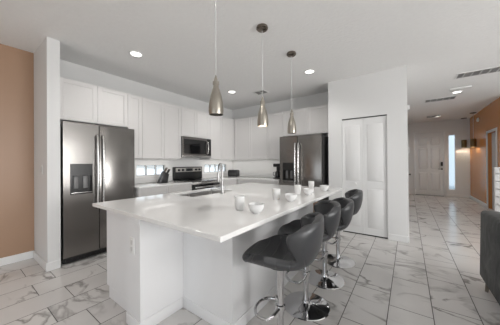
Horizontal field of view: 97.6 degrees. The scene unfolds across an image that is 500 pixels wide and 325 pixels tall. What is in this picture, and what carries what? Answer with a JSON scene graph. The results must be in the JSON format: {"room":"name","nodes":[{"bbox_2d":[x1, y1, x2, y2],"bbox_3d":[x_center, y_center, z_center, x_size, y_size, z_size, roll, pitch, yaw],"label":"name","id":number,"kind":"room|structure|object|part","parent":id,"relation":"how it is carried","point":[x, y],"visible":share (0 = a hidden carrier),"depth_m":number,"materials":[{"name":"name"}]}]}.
{"room":"kitchen","nodes":[
{"label":"kitchen","id":0,"kind":"room"},
{"bbox_2d":[0,44,33,257],"bbox_3d":[-4.466,-0.094,0.876,0.100,2.750,5.182,0,0,36],"label":"wall","id":1,"kind":"structure","parent":0,"point":[16,65],"depth_m":2.81,"materials":[{"name":"brown paint"}]},
{"bbox_2d":[0,251,32,265],"bbox_3d":[-4.415,1.230,0.833,0.014,0.099,5.168,0,0,36],"label":"baseboard","id":2,"kind":"structure","parent":1,"relation":"attached to","point":[27,255],"depth_m":2.80,"materials":[{"name":"paint"}]},
{"bbox_2d":[34,37,60,262],"bbox_3d":[-2.645,-0.100,2.832,0.756,2.750,0.120,0,0,36],"label":"wall","id":3,"kind":"structure","parent":0,"point":[47,197],"depth_m":2.63,"materials":[{"name":"paint"}]},
{"bbox_2d":[33,250,60,271],"bbox_3d":[-2.595,1.225,2.787,0.670,0.099,0.132,0,0,36],"label":"baseboard","id":4,"kind":"structure","parent":3,"relation":"attached to","point":[56,264],"depth_m":2.62,"materials":[{"name":"paint"}]},
{"bbox_2d":[60,59,231,175],"bbox_3d":[-1.686,-0.100,4.630,0.120,2.750,3.916,0,0,36],"label":"wall","id":5,"kind":"structure","parent":0,"point":[68,70],"depth_m":3.90,"materials":[{"name":"paint"}]},
{"bbox_2d":[60,77,127,127],"bbox_3d":[-2.366,-0.837,3.274,0.362,0.553,0.870,0,0,36],"label":"upper cabinet","id":6,"kind":"object","parent":5,"relation":"attached to","point":[80,102],"visible":0.95,"depth_m":3.13,"materials":[{"name":"paint"}]},
{"bbox_3d":[-2.351,-0.837,3.003,0.019,0.547,0.446,0,0,36],"label":"door","id":7,"kind":"part","parent":6,"relation":"part of","materials":[{"name":"paint"}]},
{"bbox_3d":[-2.095,-0.838,3.356,0.019,0.547,0.418,0,0,36],"label":"door","id":8,"kind":"part","parent":6,"relation":"part of","materials":[{"name":"paint"}]},
{"bbox_2d":[126,94,141,158],"bbox_3d":[-2.041,-0.591,3.722,0.362,1.046,0.230,0,0,36],"label":"upper cabinet","id":9,"kind":"object","parent":5,"relation":"attached to","point":[134,102],"visible":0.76,"depth_m":3.64,"materials":[{"name":"paint"}]},
{"bbox_2d":[137,165,164,175],"bbox_3d":[-1.942,0.148,4.258,0.078,0.195,0.580,0,0,36],"label":"window","id":10,"kind":"structure","parent":5,"relation":"in","point":[150,169],"depth_m":4.22,"materials":[{"name":"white glass"}]},
{"bbox_2d":[140,97,180,158],"bbox_3d":[-1.742,-0.589,4.134,0.362,1.052,0.783,0,0,36],"label":"upper cabinet","id":11,"kind":"object","parent":5,"relation":"attached to","point":[161,121],"visible":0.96,"depth_m":3.99,"materials":[{"name":"paint"}]},
{"bbox_3d":[-1.712,-0.592,3.883,0.019,1.040,0.408,0,0,36],"label":"door","id":12,"kind":"part","parent":11,"relation":"part of","materials":[{"name":"paint"}]},
{"bbox_3d":[-1.482,-0.593,4.201,0.019,1.040,0.369,0,0,36],"label":"door","id":13,"kind":"part","parent":11,"relation":"part of","materials":[{"name":"paint"}]},
{"bbox_2d":[135,159,232,180],"bbox_3d":[-1.361,0.158,4.968,0.006,0.445,2.972,0,0,36],"label":"backsplash","id":14,"kind":"structure","parent":5,"relation":"attached to","point":[169,163],"depth_m":4.70,"materials":[{"name":"white tile"}]},
{"bbox_2d":[181,107,209,138],"bbox_3d":[-1.284,-0.822,4.769,0.362,0.588,0.776,0,0,36],"label":"upper cabinet","id":15,"kind":"object","parent":5,"relation":"attached to","point":[194,123],"visible":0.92,"depth_m":4.64,"materials":[{"name":"paint"}]},
{"bbox_3d":[-1.256,-0.823,4.515,0.019,0.582,0.396,0,0,36],"label":"door","id":16,"kind":"part","parent":15,"relation":"part of","materials":[{"name":"paint"}]},
{"bbox_2d":[181,136,210,157],"bbox_3d":[-1.239,-0.312,4.724,0.487,0.411,0.758,0,0,36],"label":"microwave","id":17,"kind":"object","parent":15,"relation":"attached to","point":[191,147],"visible":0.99,"depth_m":4.59,"materials":[{"name":"grey metal"}]},
{"bbox_3d":[-1.145,-0.327,4.583,0.016,0.295,0.595,0,0,36],"label":"door glass","id":18,"kind":"part","parent":17,"relation":"part of","materials":[{"name":"black glass"}]},
{"bbox_3d":[-0.925,-0.334,4.891,0.030,0.368,0.119,0,0,36],"label":"control panel","id":19,"kind":"part","parent":17,"relation":"part of","materials":[{"name":"black glass"}]},
{"bbox_3d":[-1.028,-0.823,4.830,0.019,0.582,0.374,0,0,36],"label":"door","id":20,"kind":"part","parent":15,"relation":"part of","materials":[{"name":"paint"}]},
{"bbox_2d":[205,164,224,171],"bbox_3d":[-0.920,0.145,5.669,0.078,0.195,0.775,0,0,36],"label":"window","id":21,"kind":"structure","parent":5,"relation":"in","point":[208,167],"depth_m":5.58,"materials":[{"name":"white glass"}]},
{"bbox_2d":[200,115,233,159],"bbox_3d":[-0.808,-0.591,5.424,0.362,1.052,0.838,0,0,36],"label":"upper cabinet","id":22,"kind":"object","parent":5,"relation":"attached to","point":[221,128],"visible":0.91,"depth_m":5.28,"materials":[{"name":"paint"}]},
{"bbox_3d":[-0.792,-0.595,5.154,0.019,1.040,0.416,0,0,36],"label":"door","id":23,"kind":"part","parent":22,"relation":"part of","materials":[{"name":"paint"}]},
{"bbox_3d":[-0.546,-0.595,5.494,0.019,1.040,0.416,0,0,36],"label":"door","id":24,"kind":"part","parent":22,"relation":"part of","materials":[{"name":"paint"}]},
{"bbox_2d":[0,0,499,123],"bbox_3d":[2.217,-1.538,2.127,9.480,0.060,15.250,0,0,36],"label":"ceiling","id":25,"kind":"structure","parent":0,"point":[437,41],"depth_m":2.70,"materials":[{"name":"paint"}]},
{"bbox_2d":[128,51,143,57],"bbox_3d":[-1.554,-1.476,2.987,0.184,0.008,0.184,0,0,36],"label":"recessed light","id":26,"kind":"object","parent":25,"relation":"in","point":[132,53],"visible":1,"depth_m":2.99,"materials":[{"name":"white plastic"}]},
{"bbox_2d":[208,0,223,115],"bbox_3d":[-0.285,-0.945,1.822,0.128,1.094,0.128,0,0,36],"label":"pendant lamp","id":27,"kind":"object","parent":25,"relation":"hanging from","point":[215,102],"visible":1,"depth_m":1.79,"materials":[{"name":"silver metal"}]},
{"bbox_3d":[-0.286,-1.088,1.823,0.005,0.750,0.005,0,0,13],"label":"cord","id":28,"kind":"part","parent":27,"relation":"part of","materials":[{"name":"silver metal"}]},
{"bbox_3d":[-0.283,-0.563,1.821,0.122,0.330,0.122,0,0,36],"label":"lamp shade","id":29,"kind":"part","parent":27,"relation":"part of","materials":[{"name":"silver metal"}]},
{"bbox_2d":[253,90,268,94],"bbox_3d":[0.230,-1.482,4.633,0.280,0.009,0.220,0,0,36],"label":"ceiling vent","id":30,"kind":"object","parent":25,"relation":"in","point":[260,91],"visible":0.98,"depth_m":4.63,"materials":[{"name":"white plastic"}]},
{"bbox_2d":[256,23,267,126],"bbox_3d":[0.137,-0.946,2.405,0.128,1.094,0.128,0,0,36],"label":"pendant lamp","id":31,"kind":"object","parent":25,"relation":"hanging from","point":[262,120],"visible":1,"depth_m":2.37,"materials":[{"name":"silver metal"}]},
{"bbox_3d":[0.139,-0.564,2.404,0.122,0.330,0.122,0,0,36],"label":"lamp shade","id":32,"kind":"part","parent":31,"relation":"part of","materials":[{"name":"silver metal"}]},
{"bbox_3d":[0.136,-1.089,2.406,0.005,0.750,0.005,0,0,-32],"label":"cord","id":33,"kind":"part","parent":31,"relation":"part of","materials":[{"name":"silver metal"}]},
{"bbox_2d":[287,51,296,133],"bbox_3d":[0.567,-0.947,2.983,0.128,1.094,0.128,0,0,36],"label":"pendant lamp","id":34,"kind":"object","parent":25,"relation":"hanging from","point":[291,129],"visible":1,"depth_m":2.95,"materials":[{"name":"silver metal"}]},
{"bbox_3d":[0.570,-0.565,2.982,0.122,0.330,0.122,0,0,36],"label":"lamp shade","id":35,"kind":"part","parent":34,"relation":"part of","materials":[{"name":"silver metal"}]},
{"bbox_3d":[0.566,-1.090,2.983,0.005,0.750,0.005,0,0,-32],"label":"cord","id":36,"kind":"part","parent":34,"relation":"part of","materials":[{"name":"silver metal"}]},
{"bbox_2d":[304,69,314,73],"bbox_3d":[0.979,-1.491,3.597,0.184,0.008,0.184,0,0,36],"label":"recessed light","id":37,"kind":"object","parent":25,"relation":"in","point":[309,71],"visible":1,"depth_m":3.59,"materials":[{"name":"white plastic"}]},
{"bbox_2d":[424,96,456,102],"bbox_3d":[4.544,-1.508,5.238,0.580,0.009,0.300,0,0,36],"label":"ceiling vent","id":38,"kind":"object","parent":25,"relation":"in","point":[450,97],"visible":1,"depth_m":5.23,"materials":[{"name":"white plastic"}]},
{"bbox_2d":[449,85,471,90],"bbox_3d":[4.246,-1.499,4.417,0.320,0.029,0.100,0,0,36],"label":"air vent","id":39,"kind":"object","parent":25,"relation":"attached to","point":[470,86],"visible":1,"depth_m":4.39,"materials":[{"name":"white plastic"}]},
{"bbox_2d":[461,118,466,147],"bbox_3d":[7.347,-1.020,7.519,0.150,1.009,0.150,0,0,36],"label":"pendant","id":40,"kind":"object","parent":25,"relation":"hanging from","point":[463,142],"visible":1,"depth_m":7.48,"materials":[{"name":"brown metal"}]},
{"bbox_3d":[7.350,-0.645,7.517,0.144,0.260,0.144,0,0,36],"label":"lamp shade","id":41,"kind":"part","parent":40,"relation":"part of","materials":[{"name":"gold metal"}]},
{"bbox_2d":[470,112,476,146],"bbox_3d":[6.829,-0.999,6.696,0.150,1.049,0.150,0,0,36],"label":"pendant","id":42,"kind":"object","parent":25,"relation":"hanging from","point":[473,142],"visible":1,"depth_m":6.64,"materials":[{"name":"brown metal"}]},
{"bbox_3d":[6.832,-0.599,6.695,0.144,0.250,0.144,0,0,36],"label":"lamp shade","id":43,"kind":"part","parent":42,"relation":"part of","materials":[{"name":"gold metal"}]},
{"bbox_2d":[454,66,499,78],"bbox_3d":[3.859,-1.509,3.660,0.620,0.009,0.300,0,0,36],"label":"ceiling vent","id":44,"kind":"object","parent":25,"relation":"in","point":[492,69],"visible":1,"depth_m":3.67,"materials":[{"name":"white plastic"}]},
{"bbox_2d":[0,194,499,324],"bbox_3d":[2.236,1.272,2.118,9.480,0.060,15.250,0,0,36],"label":"floor","id":45,"kind":"structure","parent":0,"point":[434,278],"depth_m":2.23,"materials":[{"name":"tile"}]},
{"bbox_2d":[60,121,134,263],"bbox_3d":[-2.241,0.377,3.188,0.646,1.793,0.871,0,0,36],"label":"refrigerator","id":46,"kind":"object","parent":45,"relation":"on","point":[97,162],"visible":0.8,"depth_m":2.92,"materials":[{"name":"grey metal"}]},
{"bbox_3d":[-2.210,0.338,2.865,0.065,1.700,0.385,0,0,36],"label":"freezer door","id":47,"kind":"part","parent":46,"relation":"part of","materials":[{"name":"metal"}]},
{"bbox_3d":[-2.059,0.122,2.959,0.080,1.005,0.026,0,0,36],"label":"handle","id":48,"kind":"part","parent":46,"relation":"part of","materials":[{"name":"metal"}]},
{"bbox_3d":[-2.019,0.122,3.014,0.080,1.005,0.026,0,0,36],"label":"handle","id":49,"kind":"part","parent":46,"relation":"part of","materials":[{"name":"metal"}]},
{"bbox_3d":[-1.952,0.337,3.221,0.065,1.700,0.478,0,0,36],"label":"fridge door","id":50,"kind":"part","parent":46,"relation":"part of","materials":[{"name":"metal"}]},
{"bbox_2d":[135,184,191,197],"bbox_3d":[-1.672,0.843,3.983,0.632,0.857,1.018,0,0,36],"label":"base cabinet","id":51,"kind":"object","parent":45,"relation":"on","point":[187,187],"visible":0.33,"depth_m":3.70,"materials":[{"name":"paint"}]},
{"bbox_3d":[-1.576,0.495,3.598,0.019,0.148,0.506,0,0,36],"label":"drawer","id":52,"kind":"part","parent":51,"relation":"part of","materials":[{"name":"paint"}]},
{"bbox_2d":[135,176,191,188],"bbox_3d":[-1.673,0.347,3.982,0.654,0.132,1.028,0,0,36],"label":"countertop","id":53,"kind":"structure","parent":51,"relation":"on","point":[148,182],"depth_m":3.98,"materials":[{"name":"white stone"}]},
{"bbox_2d":[157,167,169,182],"bbox_3d":[-1.616,0.237,4.104,0.229,0.286,0.100,0,0,-44],"label":"knife block","id":54,"kind":"object","parent":53,"relation":"on","point":[163,178],"visible":0.99,"depth_m":4.07,"materials":[{"name":"black plastic"}]},
{"bbox_3d":[-1.276,0.494,4.011,0.019,0.148,0.506,0,0,36],"label":"drawer","id":55,"kind":"part","parent":51,"relation":"part of","materials":[{"name":"paint"}]},
{"bbox_2d":[172,167,219,189],"bbox_3d":[-1.120,0.682,4.689,0.703,1.178,0.758,0,0,36],"label":"stove","id":56,"kind":"object","parent":45,"relation":"on","point":[185,174],"visible":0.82,"depth_m":4.67,"materials":[{"name":"grey metal"}]},
{"bbox_3d":[-1.346,0.159,4.853,0.008,0.088,0.698,0,0,36],"label":"control panel","id":57,"kind":"part","parent":56,"relation":"part of","materials":[{"name":"metal"}]},
{"bbox_2d":[174,178,216,181],"bbox_3d":[-1.127,0.379,4.694,0.595,0.012,0.756,0,0,36],"label":"cooktop","id":58,"kind":"object","parent":56,"relation":"in","point":[178,179],"depth_m":4.63,"materials":[{"name":"black glass"}]},
{"bbox_3d":[-0.902,0.410,4.532,0.048,0.049,0.758,0,0,36],"label":"trim","id":59,"kind":"part","parent":56,"relation":"part of","materials":[{"name":"metal"}]},
{"bbox_3d":[-0.899,0.744,4.529,0.048,0.610,0.750,0,0,36],"label":"oven door","id":60,"kind":"part","parent":56,"relation":"part of","materials":[{"name":"black glass"}]},
{"bbox_3d":[-0.859,0.491,4.500,0.057,0.030,0.683,0,0,36],"label":"handle","id":61,"kind":"part","parent":56,"relation":"part of","materials":[{"name":"metal"}]},
{"bbox_2d":[107,191,317,324],"bbox_3d":[-0.227,0.828,2.579,1.349,0.860,2.271,0,0,36],"label":"kitchen island","id":62,"kind":"object","parent":45,"relation":"on","point":[169,271],"visible":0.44,"depth_m":1.75,"materials":[{"name":"paint"}]},
{"bbox_2d":[130,237,134,254],"bbox_3d":[-0.899,0.633,1.667,0.070,0.125,0.008,0,0,36],"label":"outlet","id":63,"kind":"object","parent":62,"relation":"attached to","point":[132,240],"visible":1,"depth_m":1.66,"materials":[{"name":"white plastic"}]},
{"bbox_3d":[0.101,1.210,2.072,2.181,0.089,0.592,0,0,-33],"label":"baseboard","id":64,"kind":"part","parent":62,"relation":"part of","materials":[{"name":"paint"}]},
{"bbox_2d":[92,183,341,242],"bbox_3d":[-0.082,0.381,2.522,1.609,0.030,2.432,0,0,36],"label":"island countertop","id":65,"kind":"structure","parent":62,"relation":"on","point":[215,217],"depth_m":1.77,"materials":[{"name":"white stone"}]},
{"bbox_2d":[181,191,219,196],"bbox_3d":[-0.585,0.491,2.733,0.428,0.178,0.668,0,0,36],"label":"sink","id":66,"kind":"object","parent":65,"relation":"in","point":[205,192],"visible":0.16,"depth_m":2.97,"materials":[{"name":"metal"}]},
{"bbox_3d":[-0.698,0.491,2.577,0.428,0.178,0.282,0,0,36],"label":"bowl","id":67,"kind":"part","parent":66,"relation":"part of","materials":[{"name":"metal"}]},
{"bbox_3d":[-0.495,0.491,2.857,0.428,0.178,0.362,0,0,36],"label":"bowl","id":68,"kind":"part","parent":66,"relation":"part of","materials":[{"name":"metal"}]},
{"bbox_2d":[213,163,224,193],"bbox_3d":[-0.358,0.185,2.653,0.130,0.364,0.179,0,0,8],"label":"faucet","id":69,"kind":"object","parent":65,"relation":"on","point":[219,164],"visible":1,"depth_m":2.59,"materials":[{"name":"silver metal"}]},
{"bbox_3d":[-0.362,0.141,2.664,0.020,0.275,0.170,0,0,-26],"label":"spout","id":70,"kind":"part","parent":69,"relation":"part of","materials":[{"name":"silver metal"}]},
{"bbox_2d":[234,195,244,209],"bbox_3d":[-0.080,0.311,1.690,0.080,0.104,0.080,0,0,36],"label":"cup","id":71,"kind":"object","parent":65,"relation":"on","point":[239,199],"visible":1,"depth_m":1.66,"materials":[{"name":"white ceramic"}]},
{"bbox_2d":[248,202,263,213],"bbox_3d":[0.045,0.328,1.563,0.115,0.068,0.115,0,0,36],"label":"bowl","id":72,"kind":"object","parent":65,"relation":"on","point":[255,207],"visible":1,"depth_m":1.53,"materials":[{"name":"white ceramic"}]},
{"bbox_2d":[272,188,280,199],"bbox_3d":[0.260,0.310,2.146,0.080,0.104,0.080,0,0,36],"label":"cup","id":73,"kind":"object","parent":65,"relation":"on","point":[276,191],"visible":1,"depth_m":2.12,"materials":[{"name":"white ceramic"}]},
{"bbox_2d":[285,193,296,201],"bbox_3d":[0.382,0.327,2.041,0.115,0.068,0.115,0,0,36],"label":"bowl","id":74,"kind":"object","parent":65,"relation":"on","point":[290,197],"visible":0.99,"depth_m":2.01,"materials":[{"name":"white ceramic"}]},
{"bbox_2d":[294,185,300,193],"bbox_3d":[0.545,0.309,2.501,0.080,0.104,0.080,0,0,36],"label":"cup","id":75,"kind":"object","parent":65,"relation":"on","point":[297,188],"visible":0.94,"depth_m":2.47,"materials":[{"name":"white ceramic"}]},
{"bbox_2d":[303,188,313,194],"bbox_3d":[0.654,0.327,2.447,0.115,0.068,0.115,0,0,36],"label":"bowl","id":76,"kind":"object","parent":65,"relation":"on","point":[308,191],"visible":0.98,"depth_m":2.41,"materials":[{"name":"white ceramic"}]},
{"bbox_2d":[308,181,313,188],"bbox_3d":[0.839,0.309,2.998,0.080,0.104,0.080,0,0,36],"label":"cup","id":77,"kind":"object","parent":65,"relation":"on","point":[310,183],"visible":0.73,"depth_m":2.96,"materials":[{"name":"white ceramic"}]},
{"bbox_2d":[320,185,328,190],"bbox_3d":[0.949,0.326,2.795,0.115,0.068,0.115,0,0,36],"label":"bowl","id":78,"kind":"object","parent":65,"relation":"on","point":[322,187],"visible":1,"depth_m":2.76,"materials":[{"name":"white ceramic"}]},
{"bbox_3d":[0.130,0.825,2.416,0.564,0.860,1.655,0,0,36],"label":"seating panel","id":79,"kind":"part","parent":62,"relation":"part of","materials":[{"name":"paint"}]},
{"bbox_2d":[220,179,236,186],"bbox_3d":[-0.573,0.841,5.502,0.632,0.857,1.188,0,0,36],"label":"base cabinet","id":80,"kind":"object","parent":45,"relation":"on","point":[226,182],"visible":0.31,"depth_m":5.10,"materials":[{"name":"paint"}]},
{"bbox_2d":[202,173,279,180],"bbox_3d":[-0.100,0.340,5.160,1.819,0.132,1.196,0,0,36],"label":"countertop","id":81,"kind":"structure","parent":80,"relation":"on","point":[243,176],"depth_m":5.44,"materials":[{"name":"white stone"}]},
{"bbox_2d":[228,170,239,176],"bbox_3d":[-0.406,0.281,5.606,0.305,0.191,0.173,0,0,16],"label":"toaster","id":82,"kind":"object","parent":81,"relation":"on","point":[231,173],"visible":0.93,"depth_m":5.53,"materials":[{"name":"black plastic"}]},
{"bbox_2d":[273,164,279,178],"bbox_3d":[0.642,0.196,5.004,0.201,0.344,0.240,0,0,36],"label":"coffee maker","id":83,"kind":"object","parent":81,"relation":"on","point":[277,173],"visible":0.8,"depth_m":4.92,"materials":[{"name":"black plastic"}]},
{"bbox_2d":[237,179,279,184],"bbox_3d":[0.326,0.834,5.207,1.158,0.857,0.620,0,0,36],"label":"base cabinet","id":84,"kind":"object","parent":45,"relation":"on","point":[238,181],"visible":0.2,"depth_m":4.94,"materials":[{"name":"paint"}]},
{"bbox_3d":[-0.059,0.490,5.114,0.546,0.148,0.019,0,0,36],"label":"drawer","id":85,"kind":"part","parent":84,"relation":"part of","materials":[{"name":"paint"}]},
{"bbox_3d":[0.391,0.486,4.789,0.556,0.148,0.019,0,0,36],"label":"drawer","id":86,"kind":"part","parent":84,"relation":"part of","materials":[{"name":"paint"}]},
{"bbox_2d":[242,212,323,324],"bbox_3d":[0.224,0.798,1.474,0.531,0.908,0.511,0,0,28],"label":"bar stool","id":87,"kind":"object","parent":45,"relation":"on","point":[296,251],"visible":1,"depth_m":1.33,"materials":[{"name":"grey leather"}]},
{"bbox_3d":[0.216,0.507,1.466,0.532,0.335,0.526,0,0,23],"label":"seat","id":88,"kind":"part","parent":87,"relation":"part of","materials":[{"name":"grey leather"}]},
{"bbox_2d":[280,134,328,201],"bbox_3d":[1.144,0.359,4.520,0.862,1.793,0.756,0,0,36],"label":"refrigerator","id":89,"kind":"object","parent":45,"relation":"on","point":[303,158],"visible":0.64,"depth_m":4.23,"materials":[{"name":"grey metal"}]},
{"bbox_3d":[0.793,0.323,4.442,0.385,1.700,0.065,0,0,36],"label":"freezer door","id":90,"kind":"part","parent":89,"relation":"part of","materials":[{"name":"metal"}]},
{"bbox_3d":[0.884,0.107,4.290,0.026,1.005,0.080,0,0,36],"label":"handle","id":91,"kind":"part","parent":89,"relation":"part of","materials":[{"name":"metal"}]},
{"bbox_3d":[0.940,0.106,4.250,0.026,1.005,0.080,0,0,36],"label":"handle","id":92,"kind":"part","parent":89,"relation":"part of","materials":[{"name":"metal"}]},
{"bbox_3d":[1.145,0.320,4.187,0.469,1.700,0.065,0,0,36],"label":"fridge door","id":93,"kind":"part","parent":89,"relation":"part of","materials":[{"name":"metal"}]},
{"bbox_2d":[277,200,340,321],"bbox_3d":[0.509,0.797,1.926,0.531,0.908,0.511,0,0,14],"label":"bar stool","id":94,"kind":"object","parent":45,"relation":"on","point":[304,305],"visible":0.62,"depth_m":1.88,"materials":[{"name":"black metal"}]},
{"bbox_3d":[0.504,0.507,1.917,0.532,0.335,0.526,0,0,9],"label":"seat","id":95,"kind":"part","parent":94,"relation":"part of","materials":[{"name":"grey leather"}]},
{"bbox_2d":[309,197,353,289],"bbox_3d":[0.820,0.819,2.355,0.531,0.863,0.511,0,0,14],"label":"bar stool","id":96,"kind":"object","parent":45,"relation":"on","point":[323,279],"visible":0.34,"depth_m":2.28,"materials":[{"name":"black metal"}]},
{"bbox_3d":[0.815,0.551,2.346,0.532,0.335,0.526,0,0,9],"label":"seat","id":97,"kind":"part","parent":96,"relation":"part of","materials":[{"name":"grey leather"}]},
{"bbox_2d":[327,189,362,268],"bbox_3d":[1.136,0.796,2.778,0.531,0.908,0.511,0,0,24],"label":"bar stool","id":98,"kind":"object","parent":45,"relation":"on","point":[336,260],"visible":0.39,"depth_m":2.71,"materials":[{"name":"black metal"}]},
{"bbox_3d":[1.129,0.505,2.770,0.532,0.335,0.526,0,0,19],"label":"seat","id":99,"kind":"part","parent":98,"relation":"part of","materials":[{"name":"grey leather"}]},
{"bbox_2d":[480,210,499,304],"bbox_3d":[2.076,0.840,1.122,0.899,0.800,2.050,0,0,36],"label":"sofa","id":100,"kind":"object","parent":45,"relation":"on","point":[490,220],"visible":1,"depth_m":1.92,"materials":[{"name":"grey fabric"}]},
{"bbox_2d":[493,167,499,211],"bbox_3d":[4.977,0.667,4.139,0.100,1.124,2.000,0,0,36],"label":"stair railing","id":101,"kind":"object","parent":45,"relation":"on","point":[496,170],"visible":0.84,"depth_m":4.88,"materials":[{"name":"paint"}]},
{"bbox_2d":[232,92,327,136],"bbox_3d":[0.629,-0.113,5.434,2.929,2.750,0.099,0,0,36],"label":"wall","id":102,"kind":"structure","parent":0,"point":[319,99],"depth_m":5.20,"materials":[{"name":"paint"}]},
{"bbox_2d":[234,116,270,159],"bbox_3d":[0.108,-0.596,5.517,1.008,1.052,0.370,0,0,36],"label":"upper cabinet","id":103,"kind":"object","parent":102,"relation":"attached to","point":[250,140],"visible":0.89,"depth_m":5.38,"materials":[{"name":"paint"}]},
{"bbox_3d":[-0.203,-0.597,5.525,0.489,1.040,0.019,0,0,36],"label":"door","id":104,"kind":"part","parent":103,"relation":"part of","materials":[{"name":"paint"}]},
{"bbox_3d":[0.206,-0.601,5.229,0.511,1.040,0.019,0,0,36],"label":"door","id":105,"kind":"part","parent":103,"relation":"part of","materials":[{"name":"paint"}]},
{"bbox_2d":[233,159,279,172],"bbox_3d":[0.250,0.150,5.642,1.813,0.445,0.006,0,0,36],"label":"backsplash","id":106,"kind":"structure","parent":102,"relation":"attached to","point":[244,166],"depth_m":5.71,"materials":[{"name":"white tile"}]},
{"bbox_2d":[268,112,282,158],"bbox_3d":[0.674,-0.601,5.107,0.384,1.052,0.370,0,0,36],"label":"upper cabinet","id":107,"kind":"object","parent":102,"relation":"attached to","point":[275,120],"visible":0.73,"depth_m":4.96,"materials":[{"name":"paint"}]},
{"bbox_2d":[283,105,327,136],"bbox_3d":[1.249,-0.856,4.690,1.033,0.553,0.370,0,0,36],"label":"upper cabinet","id":108,"kind":"object","parent":102,"relation":"attached to","point":[311,120],"visible":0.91,"depth_m":4.50,"materials":[{"name":"paint"}]},
{"bbox_3d":[0.956,-0.854,4.686,0.561,0.547,0.019,0,0,36],"label":"door","id":109,"kind":"part","parent":108,"relation":"part of","materials":[{"name":"paint"}]},
{"bbox_3d":[1.375,-0.857,4.383,0.466,0.547,0.019,0,0,36],"label":"door","id":110,"kind":"part","parent":108,"relation":"part of","materials":[{"name":"paint"}]},
{"bbox_2d":[328,65,407,235],"bbox_3d":[2.143,-0.127,4.002,1.200,2.750,0.644,0,0,36],"label":"wall","id":111,"kind":"structure","parent":0,"point":[384,92],"depth_m":3.55,"materials":[{"name":"paint"}]},
{"bbox_2d":[342,114,387,238],"bbox_3d":[1.978,0.208,3.797,0.692,2.079,0.142,0,0,36],"label":"door","id":112,"kind":"structure","parent":111,"relation":"in","point":[364,139],"depth_m":3.72,"materials":[{"name":"paint"}]},
{"bbox_2d":[340,199,408,242],"bbox_3d":[3.202,1.195,5.438,1.214,0.099,4.238,0,0,36],"label":"baseboard","id":113,"kind":"structure","parent":111,"relation":"attached to","point":[393,237],"depth_m":3.47,"materials":[{"name":"paint"}]},
{"bbox_2d":[407,110,407,140],"bbox_3d":[4.297,-0.135,6.048,0.110,2.750,6.263,0,0,36],"label":"wall","id":114,"kind":"structure","parent":0,"point":[407,110],"depth_m":4.20,"materials":[{"name":"paint"}]},
{"bbox_2d":[408,135,410,198],"bbox_3d":[5.269,0.187,7.235,0.067,2.099,0.960,0,0,36],"label":"door","id":115,"kind":"structure","parent":114,"relation":"in","point":[408,135],"depth_m":6.86,"materials":[{"name":"paint"}]},
{"bbox_3d":[5.249,0.187,7.250,0.017,2.099,0.960,0,0,36],"label":"frame","id":116,"kind":"part","parent":115,"relation":"part of","materials":[{"name":"paint"}]},
{"bbox_2d":[408,118,469,194],"bbox_3d":[6.875,-0.145,8.134,1.840,2.750,0.139,0,0,36],"label":"wall","id":117,"kind":"structure","parent":0,"point":[460,128],"depth_m":7.74,"materials":[{"name":"paint"}]},
{"bbox_2d":[413,130,446,196],"bbox_3d":[6.717,0.031,8.208,0.955,2.400,0.165,0,0,36],"label":"door","id":118,"kind":"structure","parent":117,"relation":"in","point":[429,155],"depth_m":8.20,"materials":[{"name":"paint"}]},
{"bbox_2d":[409,192,469,197],"bbox_3d":[6.883,1.179,8.035,1.702,0.099,0.014,0,0,36],"label":"baseboard","id":119,"kind":"structure","parent":117,"relation":"attached to","point":[448,195],"depth_m":7.73,"materials":[{"name":"paint"}]},
{"bbox_2d":[448,135,455,189],"bbox_3d":[7.241,-0.006,7.856,0.187,1.965,0.080,0,0,36],"label":"window","id":120,"kind":"structure","parent":117,"relation":"in","point":[451,138],"depth_m":7.85,"materials":[{"name":"white"}]},
{"bbox_2d":[470,97,499,208],"bbox_3d":[6.715,-0.150,6.243,0.120,2.750,3.390,0,0,36],"label":"wall","id":121,"kind":"structure","parent":0,"point":[489,116],"depth_m":6.20,"materials":[{"name":"brown paint"}]},
{"bbox_2d":[470,195,486,207],"bbox_3d":[6.625,1.175,6.216,0.014,0.099,3.236,0,0,36],"label":"baseboard","id":122,"kind":"structure","parent":121,"relation":"attached to","point":[471,197],"depth_m":6.61,"materials":[{"name":"paint"}]},
{"bbox_2d":[486,127,497,208],"bbox_3d":[6.181,0.194,5.526,0.126,2.064,0.850,0,0,36],"label":"door frame","id":123,"kind":"structure","parent":121,"relation":"in","point":[494,135],"depth_m":5.71,"materials":[{"name":"paint"}]},
{"bbox_3d":[6.216,0.222,5.500,0.038,1.984,0.712,0,0,36],"label":"panel","id":124,"kind":"part","parent":123,"relation":"part of","materials":[{"name":"white wood"}]}
]}

